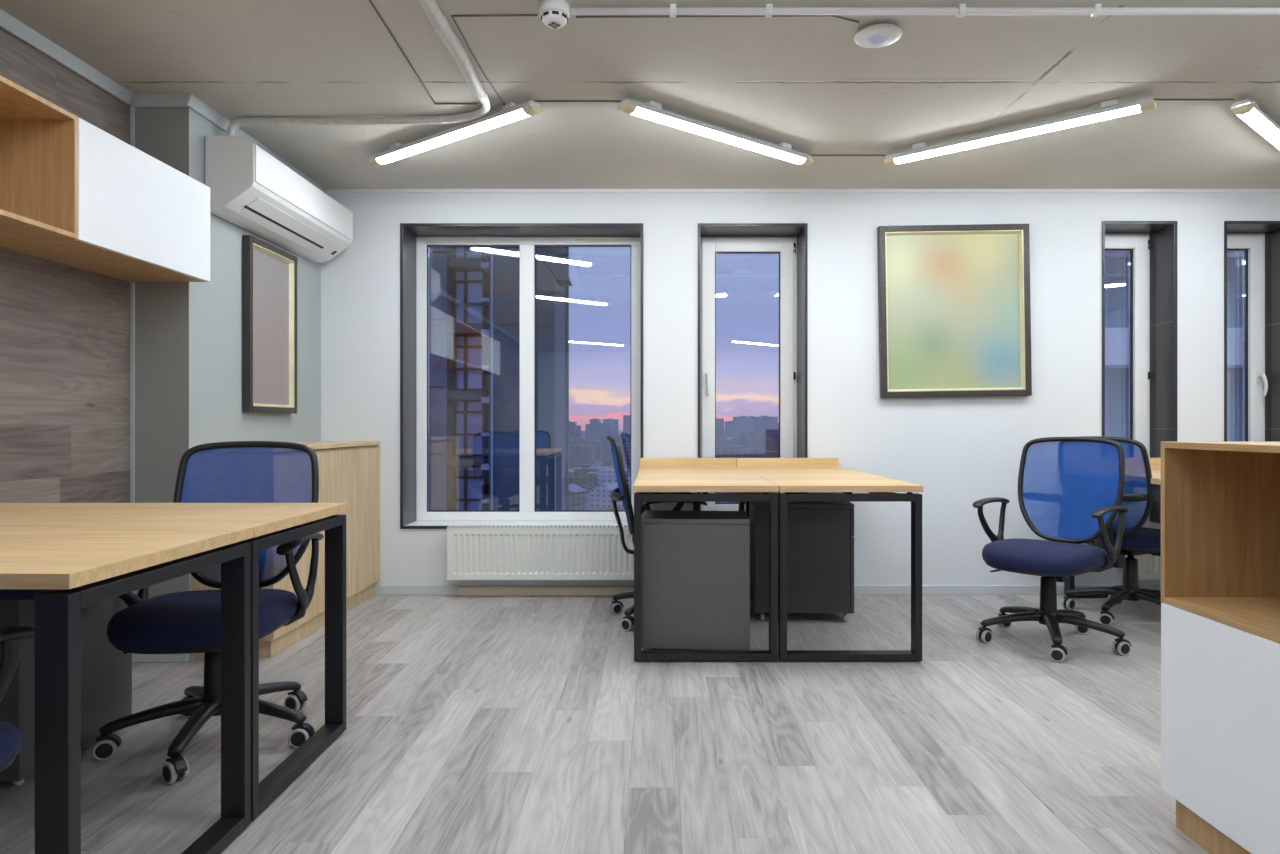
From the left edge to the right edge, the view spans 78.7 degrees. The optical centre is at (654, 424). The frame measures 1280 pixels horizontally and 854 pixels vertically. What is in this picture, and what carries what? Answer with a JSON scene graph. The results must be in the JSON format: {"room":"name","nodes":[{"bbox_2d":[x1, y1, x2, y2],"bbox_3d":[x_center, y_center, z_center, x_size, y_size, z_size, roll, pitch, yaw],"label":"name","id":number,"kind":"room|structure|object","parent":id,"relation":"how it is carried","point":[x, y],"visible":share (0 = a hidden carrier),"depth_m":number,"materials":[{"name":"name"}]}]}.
{"room":"open-plan office","nodes":[
{"label":"open-plan office","id":0,"kind":"room"},
{"bbox_2d":[0,27,130,502],"bbox_3d":[-2.325,-0.196,-0.841,0.200,2.404,8.319,0,0,0],"label":"wall","id":1,"kind":"structure","parent":0,"point":[65,329],"depth_m":2.92,"materials":[{"name":"brown wood"}]},
{"bbox_2d":[0,75,77,238],"bbox_3d":[-2.052,-0.805,1.944,0.344,0.400,1.197,0,0,0],"label":"wall shelf","id":2,"kind":"object","parent":1,"relation":"attached to","point":[39,137],"visible":1,"depth_m":2.53,"materials":[{"name":"brown wood"}]},
{"bbox_2d":[0,9,133,103],"bbox_3d":[-2.211,-1.374,-0.856,0.029,0.048,8.289,0,0,0],"label":"trim","id":3,"kind":"structure","parent":1,"relation":"attached to","point":[8,22],"depth_m":2.90,"materials":[{"name":"white plastic"}]},
{"bbox_2d":[0,118,209,281],"bbox_3d":[-2.052,-0.805,2.922,0.344,0.400,0.754,0,0,0],"label":"upper cabinet","id":4,"kind":"object","parent":1,"relation":"attached to","point":[141,218],"visible":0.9,"depth_m":2.85,"materials":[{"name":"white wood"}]},
{"bbox_2d":[135,107,320,660],"bbox_3d":[-2.204,-0.196,3.974,0.442,2.404,1.311,0,0,0],"label":"wall","id":5,"kind":"structure","parent":0,"point":[188,335],"depth_m":3.37,"materials":[{"name":"white paint"}]},
{"bbox_2d":[130,107,134,593],"bbox_3d":[-2.219,-0.172,3.313,0.012,2.356,0.012,0,0,0],"label":"trim","id":6,"kind":"structure","parent":5,"relation":"attached to","point":[132,109],"depth_m":3.31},
{"bbox_2d":[130,94,187,106],"bbox_3d":[-2.104,-1.374,3.305,0.242,0.048,0.029,0,0,0],"label":"trim","id":7,"kind":"structure","parent":5,"relation":"attached to","point":[138,100],"depth_m":3.30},
{"bbox_2d":[132,653,188,661],"bbox_3d":[-2.104,0.978,3.312,0.242,0.056,0.014,0,0,0],"label":"baseboard","id":8,"kind":"structure","parent":5,"relation":"attached to","point":[135,657],"depth_m":3.31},
{"bbox_2d":[185,94,324,191],"bbox_3d":[-1.969,-1.374,3.954,0.029,0.048,1.329,0,0,0],"label":"trim","id":9,"kind":"structure","parent":5,"relation":"attached to","point":[191,101],"depth_m":3.54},
{"bbox_2d":[242,235,296,413],"bbox_3d":[-1.960,-0.487,3.987,0.040,0.850,0.495,0,0,0],"label":"framed picture","id":10,"kind":"object","parent":5,"relation":"attached to","point":[269,273],"visible":1,"depth_m":3.97,"materials":[{"name":"brown paper"}]},
{"bbox_2d":[253,248,288,404],"bbox_3d":[-1.971,-0.487,3.987,0.010,0.778,0.423,0,0,0],"label":"artwork","id":11,"kind":"object","parent":10,"relation":"attached to","point":[270,268],"depth_m":3.99},
{"bbox_2d":[205,136,352,262],"bbox_3d":[-1.869,-1.109,3.988,0.224,0.330,1.116,0,0,0],"label":"air conditioner","id":12,"kind":"object","parent":5,"relation":"attached to","point":[251,189],"visible":0.95,"depth_m":3.68,"materials":[{"name":"white plastic"}]},
{"bbox_2d":[0,594,1209,853],"bbox_3d":[1.688,1.056,-0.125,8.225,0.100,10.150,0,0,0],"label":"floor","id":13,"kind":"structure","parent":0,"point":[475,724],"depth_m":2.44,"materials":[{"name":"grey laminate"}]},
{"bbox_2d":[0,626,34,771],"bbox_3d":[-1.429,0.531,1.273,0.627,0.950,0.630,0,0,0],"label":"office chair","id":14,"kind":"object","parent":13,"relation":"on","point":[11,741],"visible":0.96,"depth_m":1.39,"materials":[{"name":"black plastic"}]},
{"bbox_2d":[0,596,131,785],"bbox_3d":[-1.980,0.726,2.365,0.481,0.560,0.460,0,0,0],"label":"drawer pedestal","id":15,"kind":"object","parent":13,"relation":"on","point":[106,671],"visible":0.37,"depth_m":2.38,"materials":[{"name":"metal"}]},
{"bbox_2d":[0,527,252,853],"bbox_3d":[-1.607,0.631,1.653,1.195,0.750,0.615,0,0,0],"label":"office desk","id":16,"kind":"object","parent":13,"relation":"on","point":[65,570],"visible":1,"depth_m":1.54,"materials":[{"name":"brown wood"}]},
{"bbox_2d":[0,503,347,820],"bbox_3d":[-1.607,0.631,2.267,1.195,0.750,0.603,0,0,0],"label":"office desk","id":17,"kind":"object","parent":13,"relation":"on","point":[273,524],"visible":0.72,"depth_m":2.28,"materials":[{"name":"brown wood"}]},
{"bbox_2d":[92,441,323,784],"bbox_3d":[-1.386,0.531,2.483,0.627,0.950,0.634,0,0,-2],"label":"office chair","id":18,"kind":"object","parent":13,"relation":"on","point":[185,622],"visible":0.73,"depth_m":2.49,"materials":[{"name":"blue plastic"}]},
{"bbox_2d":[191,441,379,657],"bbox_3d":[-1.806,0.550,3.978,0.352,0.911,1.299,0,0,0],"label":"base cabinet","id":19,"kind":"object","parent":13,"relation":"on","point":[349,471],"visible":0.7,"depth_m":4.16,"materials":[{"name":"brown wood"}]},
{"bbox_2d":[607,436,706,630],"bbox_3d":[0.070,0.531,4.058,0.643,0.950,0.609,0,0,-5],"label":"office chair","id":20,"kind":"object","parent":13,"relation":"on","point":[621,493],"visible":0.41,"depth_m":3.87,"materials":[{"name":"black plastic"}]},
{"bbox_2d":[641,510,749,649],"bbox_3d":[0.172,0.707,3.561,0.501,0.597,0.345,0,0,4],"label":"drawer pedestal","id":21,"kind":"object","parent":13,"relation":"on","point":[695,565],"visible":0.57,"depth_m":3.39,"materials":[{"name":"metal"}]},
{"bbox_2d":[633,458,778,660],"bbox_3d":[0.215,0.600,3.951,0.616,0.812,1.308,0,0,0],"label":"office desk","id":22,"kind":"object","parent":13,"relation":"on","point":[656,475],"visible":0.78,"depth_m":3.30,"materials":[{"name":"brown wood"}]},
{"bbox_2d":[749,501,853,621],"bbox_3d":[0.776,0.703,4.160,0.516,0.605,0.400,0,0,3],"label":"drawer pedestal","id":23,"kind":"object","parent":13,"relation":"on","point":[820,535],"visible":0.93,"depth_m":3.96,"materials":[{"name":"metal"}]},
{"bbox_2d":[737,458,922,660],"bbox_3d":[0.809,0.600,3.951,0.653,0.812,1.308,0,0,0],"label":"office desk","id":24,"kind":"object","parent":13,"relation":"on","point":[793,476],"visible":0.67,"depth_m":3.30,"materials":[{"name":"brown wood"}]},
{"bbox_2d":[972,437,1131,661],"bbox_3d":[1.837,0.533,3.604,0.611,0.947,0.620,0,0,-41],"label":"office chair","id":25,"kind":"object","parent":13,"relation":"on","point":[1070,489],"visible":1,"depth_m":3.65,"materials":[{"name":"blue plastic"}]},
{"bbox_2d":[1061,436,1162,625],"bbox_3d":[2.494,0.533,4.080,0.617,0.947,0.611,0,0,-28],"label":"office chair","id":26,"kind":"object","parent":13,"relation":"on","point":[1137,497],"visible":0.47,"depth_m":3.92,"materials":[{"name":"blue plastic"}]},
{"bbox_2d":[1064,458,1160,596],"bbox_3d":[3.010,0.600,3.951,1.220,0.812,1.308,0,0,0],"label":"office desk","id":27,"kind":"object","parent":13,"relation":"on","point":[1155,463],"visible":0.03,"depth_m":4.52,"materials":[{"name":"brown wood"}]},
{"bbox_2d":[1161,442,1279,853],"bbox_3d":[1.508,0.524,1.355,0.450,0.964,1.250,0,0,0],"label":"storage cabinet","id":28,"kind":"object","parent":13,"relation":"on","point":[1220,501],"visible":1,"depth_m":1.89,"materials":[{"name":"brown wood"}]},
{"bbox_2d":[1161,448,1279,602],"bbox_3d":[1.508,0.254,1.355,0.450,0.391,1.250,0,0,0],"label":"open shelf","id":29,"kind":"object","parent":28,"relation":"attached to","point":[1220,507],"depth_m":1.96,"materials":[{"name":"brown wood"}]},
{"bbox_2d":[0,0,1279,188],"bbox_3d":[1.688,-1.498,-0.125,8.225,0.200,10.150,0,0,0],"label":"ceiling","id":30,"kind":"structure","parent":0,"point":[804,83],"depth_m":3.20,"materials":[{"name":"concrete"}]},
{"bbox_2d":[226,0,490,135],"bbox_3d":[-0.939,-1.342,2.817,0.981,0.109,2.308,0,0,-31],"label":"pipe","id":31,"kind":"object","parent":30,"relation":"attached to","point":[438,21],"visible":0.99,"depth_m":3.49,"materials":[{"name":"white plastic"}]},
{"bbox_2d":[369,0,476,104],"bbox_3d":[-0.867,-1.395,2.571,0.184,0.007,1.642,0,0,0],"label":"cable","id":32,"kind":"object","parent":30,"relation":"attached to","point":[370,1],"visible":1,"depth_m":3.04,"materials":[{"name":"plastic"}]},
{"bbox_2d":[369,100,541,165],"bbox_3d":[-0.965,-1.360,3.643,1.155,0.076,0.070,0,0,36],"label":"lamp","id":33,"kind":"object","parent":30,"relation":"attached to","point":[510,112],"visible":1,"depth_m":3.56,"materials":[{"name":"white plastic"}]},
{"bbox_2d":[451,14,537,104],"bbox_3d":[-0.547,-1.395,3.026,0.295,0.007,0.749,0,0,0],"label":"cable","id":34,"kind":"object","parent":30,"relation":"attached to","point":[511,15],"visible":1,"depth_m":2.66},
{"bbox_2d":[539,0,569,28],"bbox_3d":[-0.335,-1.365,2.600,0.104,0.066,0.104,0,0,0],"label":"smoke detector","id":35,"kind":"object","parent":30,"relation":"attached to","point":[555,14],"visible":1,"depth_m":2.57,"materials":[{"name":"white plastic"}]},
{"bbox_2d":[548,21,560,28],"bbox_3d":[-0.335,-1.333,2.600,0.030,0.003,0.032,0,0,45],"label":"grille","id":36,"kind":"object","parent":35,"relation":"attached to","point":[551,24],"depth_m":2.60,"materials":[{"name":"grey plastic"}]},
{"bbox_2d":[533,100,620,101],"bbox_3d":[-0.334,-1.395,3.360,0.378,0.007,0.007,0,0,0],"label":"cable","id":37,"kind":"object","parent":30,"relation":"attached to","point":[533,100],"visible":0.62,"depth_m":3.36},
{"bbox_2d":[618,98,812,165],"bbox_3d":[0.322,-1.360,3.632,1.160,0.076,0.071,0,0,-37],"label":"lamp","id":38,"kind":"object","parent":30,"relation":"attached to","point":[653,110],"visible":1,"depth_m":3.55,"materials":[{"name":"white plastic"}]},
{"bbox_2d":[576,15,858,22],"bbox_3d":[0.218,-1.395,2.677,0.976,0.007,0.052,0,0,0],"label":"cable","id":39,"kind":"object","parent":30,"relation":"attached to","point":[630,16],"visible":0.88,"depth_m":2.66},
{"bbox_2d":[811,155,885,155],"bbox_3d":[0.980,-1.395,4.035,0.440,0.007,0.007,0,0,0],"label":"cable","id":40,"kind":"object","parent":30,"relation":"attached to","point":[811,155],"visible":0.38,"depth_m":4.03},
{"bbox_2d":[854,23,901,47],"bbox_3d":[0.790,-1.376,2.765,0.166,0.043,0.166,0,0,0],"label":"ceiling sensor","id":41,"kind":"object","parent":30,"relation":"attached to","point":[876,35],"visible":1,"depth_m":2.74,"materials":[{"name":"white plastic"}]},
{"bbox_2d":[571,4,1279,16],"bbox_3d":[2.170,-1.381,2.600,4.900,0.032,0.030,0,0,0],"label":"ceiling pipe","id":42,"kind":"object","parent":30,"relation":"attached to","point":[769,10],"visible":1,"depth_m":2.59,"materials":[{"name":"white plastic"}]},
{"bbox_2d":[884,96,1156,165],"bbox_3d":[1.637,-1.360,3.623,1.166,0.076,0.070,0,0,38],"label":"lamp","id":43,"kind":"object","parent":30,"relation":"attached to","point":[1109,109],"visible":1,"depth_m":3.54,"materials":[{"name":"white plastic"}]},
{"bbox_2d":[1154,99,1233,100],"bbox_3d":[2.285,-1.395,3.345,0.390,0.007,0.007,0,0,0],"label":"cable","id":44,"kind":"object","parent":30,"relation":"attached to","point":[1154,99],"visible":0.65,"depth_m":3.34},
{"bbox_2d":[1230,99,1279,149],"bbox_3d":[2.924,-1.360,3.660,1.174,0.076,0.070,0,0,-39],"label":"lamp","id":45,"kind":"object","parent":30,"relation":"attached to","point":[1248,111],"visible":1,"depth_m":3.41,"materials":[{"name":"white plastic"}]},
{"bbox_2d":[1238,108,1279,149],"bbox_3d":[2.924,-1.333,3.660,1.064,0.019,0.063,0,0,-39],"label":"diffuser","id":46,"kind":"object","parent":45,"relation":"attached to","point":[1255,118],"depth_m":3.46,"materials":[{"name":"white plastic"}]},
{"bbox_2d":[321,190,1279,593],"bbox_3d":[1.688,-0.196,4.790,8.225,2.404,0.320,0,0,0],"label":"wall","id":47,"kind":"structure","parent":0,"point":[963,451],"depth_m":4.63,"materials":[{"name":"white paint"}]},
{"bbox_2d":[400,223,642,528],"bbox_3d":[-0.789,-0.290,4.785,1.441,1.810,0.329,0,0,0],"label":"window","id":48,"kind":"structure","parent":47,"relation":"in","point":[416,239],"depth_m":4.88,"materials":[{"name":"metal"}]},
{"bbox_2d":[447,525,633,579],"bbox_3d":[-0.652,0.744,4.567,1.099,0.307,0.124,0,0,0],"label":"radiator","id":49,"kind":"object","parent":47,"relation":"attached to","point":[474,552],"visible":0.89,"depth_m":4.50,"materials":[{"name":"metal"}]},
{"bbox_2d":[447,525,627,527],"bbox_3d":[-0.652,0.592,4.550,1.095,0.004,0.090,0,0,0],"label":"grille","id":50,"kind":"object","parent":49,"relation":"attached to","point":[454,526],"depth_m":4.53,"materials":[{"name":"metal"}]},
{"bbox_2d":[458,586,633,595],"bbox_3d":[-0.270,0.980,4.608,1.780,0.052,0.016,0,0,0],"label":"trim","id":51,"kind":"structure","parent":47,"relation":"attached to","point":[462,590],"depth_m":4.60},
{"bbox_2d":[698,223,807,510],"bbox_3d":[0.579,-0.290,4.785,0.651,1.810,0.329,0,0,0],"label":"window","id":52,"kind":"structure","parent":47,"relation":"in","point":[788,240],"depth_m":4.86,"materials":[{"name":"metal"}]},
{"bbox_2d":[380,585,1160,594],"bbox_3d":[1.985,0.978,4.623,7.230,0.056,0.014,0,0,0],"label":"baseboard","id":53,"kind":"structure","parent":47,"relation":"attached to","point":[384,589],"depth_m":4.62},
{"bbox_2d":[325,189,1279,192],"bbox_3d":[1.823,-1.388,4.624,7.553,0.020,0.012,0,0,0],"label":"trim","id":54,"kind":"structure","parent":47,"relation":"attached to","point":[326,190],"depth_m":4.62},
{"bbox_2d":[877,224,1031,397],"bbox_3d":[1.767,-0.672,4.606,0.884,1.012,0.043,-1,0,0],"label":"framed picture","id":55,"kind":"object","parent":47,"relation":"attached to","point":[954,306],"visible":1,"depth_m":4.61,"materials":[{"name":"dark wood"},{"name":"gold"},{"name":"printed paper"}]},
{"bbox_2d":[1102,221,1176,524],"bbox_3d":[2.873,-0.297,4.785,0.444,1.824,0.329,0,0,0],"label":"window","id":56,"kind":"structure","parent":47,"relation":"in","point":[1151,245],"depth_m":4.79,"materials":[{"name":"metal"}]},
{"bbox_2d":[1125,525,1160,579],"bbox_3d":[3.160,0.744,4.567,0.804,0.307,0.124,0,0,0],"label":"radiator","id":57,"kind":"object","parent":47,"relation":"attached to","point":[1149,566],"visible":0.04,"depth_m":4.51,"materials":[{"name":"metal"}]},
{"bbox_2d":[1142,525,1160,527],"bbox_3d":[3.160,0.592,4.550,0.800,0.004,0.090,0,0,0],"label":"grille","id":58,"kind":"object","parent":57,"relation":"attached to","point":[1147,526],"depth_m":4.53,"materials":[{"name":"metal"}]},
{"bbox_2d":[1224,221,1279,441],"bbox_3d":[3.594,-0.297,4.785,0.436,1.824,0.329,0,0,0],"label":"window","id":59,"kind":"structure","parent":47,"relation":"in","point":[1259,241],"depth_m":4.83,"materials":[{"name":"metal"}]},
{"label":"outside","id":60,"kind":"structure","parent":0,"visible":0},
{"bbox_2d":[429,247,572,510],"bbox_3d":[-14.790,-4.994,40.300,22.420,108.000,15.400,0,0,0],"label":"tower block","id":61,"kind":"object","parent":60,"point":[474,291],"visible":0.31,"depth_m":34.00,"materials":[{"name":"glass"}]},
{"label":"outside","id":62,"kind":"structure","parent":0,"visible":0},
{"bbox_2d":[1105,250,1242,441],"bbox_3d":[29.385,-4.994,26.650,37.231,108.000,14.700,0,0,0],"label":"block","id":63,"kind":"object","parent":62,"point":[1116,262],"visible":0.02,"depth_m":20.40,"materials":[{"name":"glass"}]},
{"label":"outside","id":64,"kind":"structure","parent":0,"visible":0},
{"bbox_2d":[577,431,732,510],"bbox_3d":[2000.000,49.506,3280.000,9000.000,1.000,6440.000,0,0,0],"label":"ground","id":65,"kind":"structure","parent":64,"point":[588,507],"depth_m":493.19,"materials":[{"name":"grey"}]},
{"bbox_2d":[569,468,574,484],"bbox_3d":[-63.721,37.040,501.816,22.849,23.931,13.281,0,0,8],"label":"block","id":66,"kind":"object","parent":65,"relation":"on","point":[571,472],"visible":0.16,"depth_m":500.22,"materials":[{"name":"brick"}]},
{"bbox_2d":[569,421,576,437],"bbox_3d":[-298.010,17.649,2687.587,49.469,62.714,38.000,0,0,4],"label":"high rise","id":67,"kind":"structure","parent":65,"relation":"on","point":[572,425],"depth_m":2667.44,"materials":[{"name":"grey concrete"}]},
{"bbox_2d":[569,484,586,510],"bbox_3d":[-47.208,40.680,420.843,16.301,16.653,14.784,0,0,24],"label":"block","id":68,"kind":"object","parent":65,"relation":"on","point":[577,495],"visible":0.36,"depth_m":416.42,"materials":[{"name":"white concrete"}]},
{"bbox_2d":[577,426,580,436],"bbox_3d":[-319.185,24.421,3108.103,47.775,49.171,38.000,0,0,-5],"label":"high rise","id":69,"kind":"structure","parent":65,"relation":"on","point":[578,427],"depth_m":3090.51,"materials":[{"name":"grey concrete"}]},
{"bbox_2d":[569,443,595,468],"bbox_3d":[-83.394,34.628,853.816,33.552,28.756,17.014,0,0,16],"label":"block","id":70,"kind":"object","parent":65,"relation":"on","point":[579,454],"visible":0.71,"depth_m":845.11,"materials":[{"name":"grey concrete"}]},
{"bbox_2d":[572,464,601,488],"bbox_3d":[-53.211,39.967,608.403,22.389,18.078,14.900,0,0,-9],"label":"block","id":71,"kind":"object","parent":65,"relation":"on","point":[580,473],"visible":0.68,"depth_m":600.59,"materials":[{"name":"brick"}]},
{"bbox_2d":[590,418,600,422],"bbox_3d":[-223.542,12.142,2921.880,35.767,73.729,38.000,0,0,7],"label":"high rise","id":72,"kind":"structure","parent":65,"relation":"on","point":[593,420],"depth_m":2903.98,"materials":[{"name":"grey concrete"}]},
{"bbox_2d":[586,469,605,493],"bbox_3d":[-37.870,40.182,558.333,19.657,17.649,14.047,0,0,10],"label":"block","id":73,"kind":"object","parent":65,"relation":"on","point":[591,477],"visible":0.39,"depth_m":552.61,"materials":[{"name":"grey concrete"}]},
{"bbox_2d":[590,422,603,440],"bbox_3d":[-150.265,20.549,2018.778,36.003,56.914,38.000,0,0,-8],"label":"high rise","id":74,"kind":"structure","parent":65,"relation":"on","point":[596,428],"depth_m":1999.77,"materials":[{"name":"grey concrete"}]},
{"bbox_2d":[592,442,602,460],"bbox_3d":[-57.083,34.952,1081.467,53.422,28.109,28.195,0,0,-26],"label":"block","id":75,"kind":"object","parent":65,"relation":"on","point":[599,445],"visible":0.11,"depth_m":1058.96,"materials":[{"name":"grey concrete"}]},
{"bbox_2d":[585,424,609,439],"bbox_3d":[-161.043,22.089,2197.220,59.495,53.834,38.000,0,0,17],"label":"high rise","id":76,"kind":"structure","parent":65,"relation":"on","point":[587,426],"depth_m":2185.62,"materials":[{"name":"grey concrete"}]},
{"bbox_2d":[590,465,610,469],"bbox_3d":[-54.526,42.948,716.688,24.292,12.117,16.863,0,0,23],"label":"block","id":77,"kind":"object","parent":65,"relation":"on","point":[590,465],"visible":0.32,"depth_m":713.74,"materials":[{"name":"grey concrete"}]},
{"bbox_2d":[601,435,608,441],"bbox_3d":[-77.759,32.980,1528.170,55.032,32.051,16.298,0,0,22],"label":"block","id":78,"kind":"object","parent":65,"relation":"on","point":[602,436],"visible":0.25,"depth_m":1528.42,"materials":[{"name":"grey concrete"}]},
{"bbox_2d":[589,483,622,507],"bbox_3d":[-27.726,42.187,473.057,19.687,13.638,15.733,0,0,25],"label":"block","id":79,"kind":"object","parent":65,"relation":"on","point":[600,495],"visible":0.76,"depth_m":466.94,"materials":[{"name":"white concrete"}]},
{"bbox_2d":[603,418,618,433],"bbox_3d":[-145.312,13.711,2556.449,40.532,70.590,38.000,0,0,18],"label":"high rise","id":80,"kind":"structure","parent":65,"relation":"on","point":[614,423],"depth_m":2539.70,"materials":[{"name":"grey concrete"}]},
{"bbox_2d":[598,466,629,492],"bbox_3d":[-24.271,38.165,515.838,24.469,21.683,14.539,0,0,-19],"label":"block","id":81,"kind":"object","parent":65,"relation":"on","point":[604,476],"visible":0.25,"depth_m":507.73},
{"bbox_2d":[603,436,629,465],"bbox_3d":[-40.642,31.534,951.935,36.927,34.943,26.910,0,0,22],"label":"block","id":82,"kind":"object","parent":65,"relation":"on","point":[607,453],"visible":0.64,"depth_m":944.16,"materials":[{"name":"stone"}]},
{"bbox_2d":[609,432,629,438],"bbox_3d":[-41.361,30.156,1197.174,52.067,37.700,25.957,0,0,20],"label":"block","id":83,"kind":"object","parent":65,"relation":"on","point":[627,434],"visible":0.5,"depth_m":1189.76,"materials":[{"name":"grey concrete"}]},
{"bbox_2d":[619,443,629,468],"bbox_3d":[-16.449,32.765,817.832,32.935,32.482,26.919,0,0,26],"label":"block","id":84,"kind":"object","parent":65,"relation":"on","point":[625,447],"visible":0.07,"depth_m":809.76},
{"bbox_2d":[623,415,629,431],"bbox_3d":[-60.915,9.114,2255.956,61.473,79.785,38.000,0,0,-5],"label":"high rise","id":85,"kind":"structure","parent":65,"relation":"on","point":[626,418],"depth_m":2235.27,"materials":[{"name":"grey concrete"}]},
{"bbox_2d":[716,418,723,439],"bbox_3d":[180.493,13.638,2339.498,44.661,70.735,38.000,0,0,-9],"label":"high rise","id":86,"kind":"structure","parent":65,"relation":"on","point":[719,422],"depth_m":2322.05,"materials":[{"name":"concrete"}]},
{"bbox_2d":[716,439,737,444],"bbox_3d":[126.301,36.947,1391.036,40.440,24.118,16.706,0,0,20],"label":"block","id":87,"kind":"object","parent":65,"relation":"on","point":[732,442],"visible":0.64,"depth_m":1383.18,"materials":[{"name":"grey concrete"}]},
{"bbox_2d":[725,421,732,436],"bbox_3d":[304.719,16.000,3087.532,46.906,66.012,38.000,0,0,25],"label":"high rise","id":88,"kind":"structure","parent":65,"relation":"on","point":[728,424],"depth_m":3072.83,"materials":[{"name":"grey concrete"}]},
{"bbox_2d":[716,443,744,457],"bbox_3d":[73.607,33.842,808.624,37.168,30.329,20.772,0,0,1],"label":"block","id":89,"kind":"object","parent":65,"relation":"on","point":[723,450],"visible":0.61,"depth_m":798.18,"materials":[{"name":"grey concrete"}]},
{"bbox_2d":[733,416,752,438],"bbox_3d":[241.381,12.093,2107.688,58.077,73.827,38.000,0,0,12],"label":"high rise","id":90,"kind":"structure","parent":65,"relation":"on","point":[742,424],"depth_m":2090.12,"materials":[{"name":"grey concrete"}]},
{"bbox_2d":[731,492,778,502],"bbox_3d":[55.672,38.225,433.620,24.210,21.563,14.168,0,0,-21],"label":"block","id":91,"kind":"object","parent":65,"relation":"on","point":[731,492],"visible":0.02,"depth_m":430.38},
{"bbox_2d":[745,437,778,450],"bbox_3d":[142.578,32.257,1028.600,44.577,33.499,19.969,0,0,-4],"label":"block","id":92,"kind":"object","parent":65,"relation":"on","point":[759,442],"visible":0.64,"depth_m":1018.89,"materials":[{"name":"grey concrete"}]},
{"bbox_2d":[745,449,778,457],"bbox_3d":[120.350,38.237,892.075,41.848,21.537,18.851,0,0,-5],"label":"block","id":93,"kind":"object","parent":65,"relation":"on","point":[756,453],"visible":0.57,"depth_m":883.07,"materials":[{"name":"stone"}]},
{"bbox_2d":[746,432,778,438],"bbox_3d":[173.797,30.259,1239.532,54.839,37.495,21.410,0,0,-10],"label":"block","id":94,"kind":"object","parent":65,"relation":"on","point":[760,434],"visible":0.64,"depth_m":1229.92,"materials":[{"name":"grey concrete"}]},
{"bbox_2d":[753,416,777,433],"bbox_3d":[286.569,12.376,2028.941,50.790,73.261,38.000,0,0,-28],"label":"high rise","id":95,"kind":"structure","parent":65,"relation":"on","point":[763,423],"depth_m":2014.97,"materials":[{"name":"grey concrete"}]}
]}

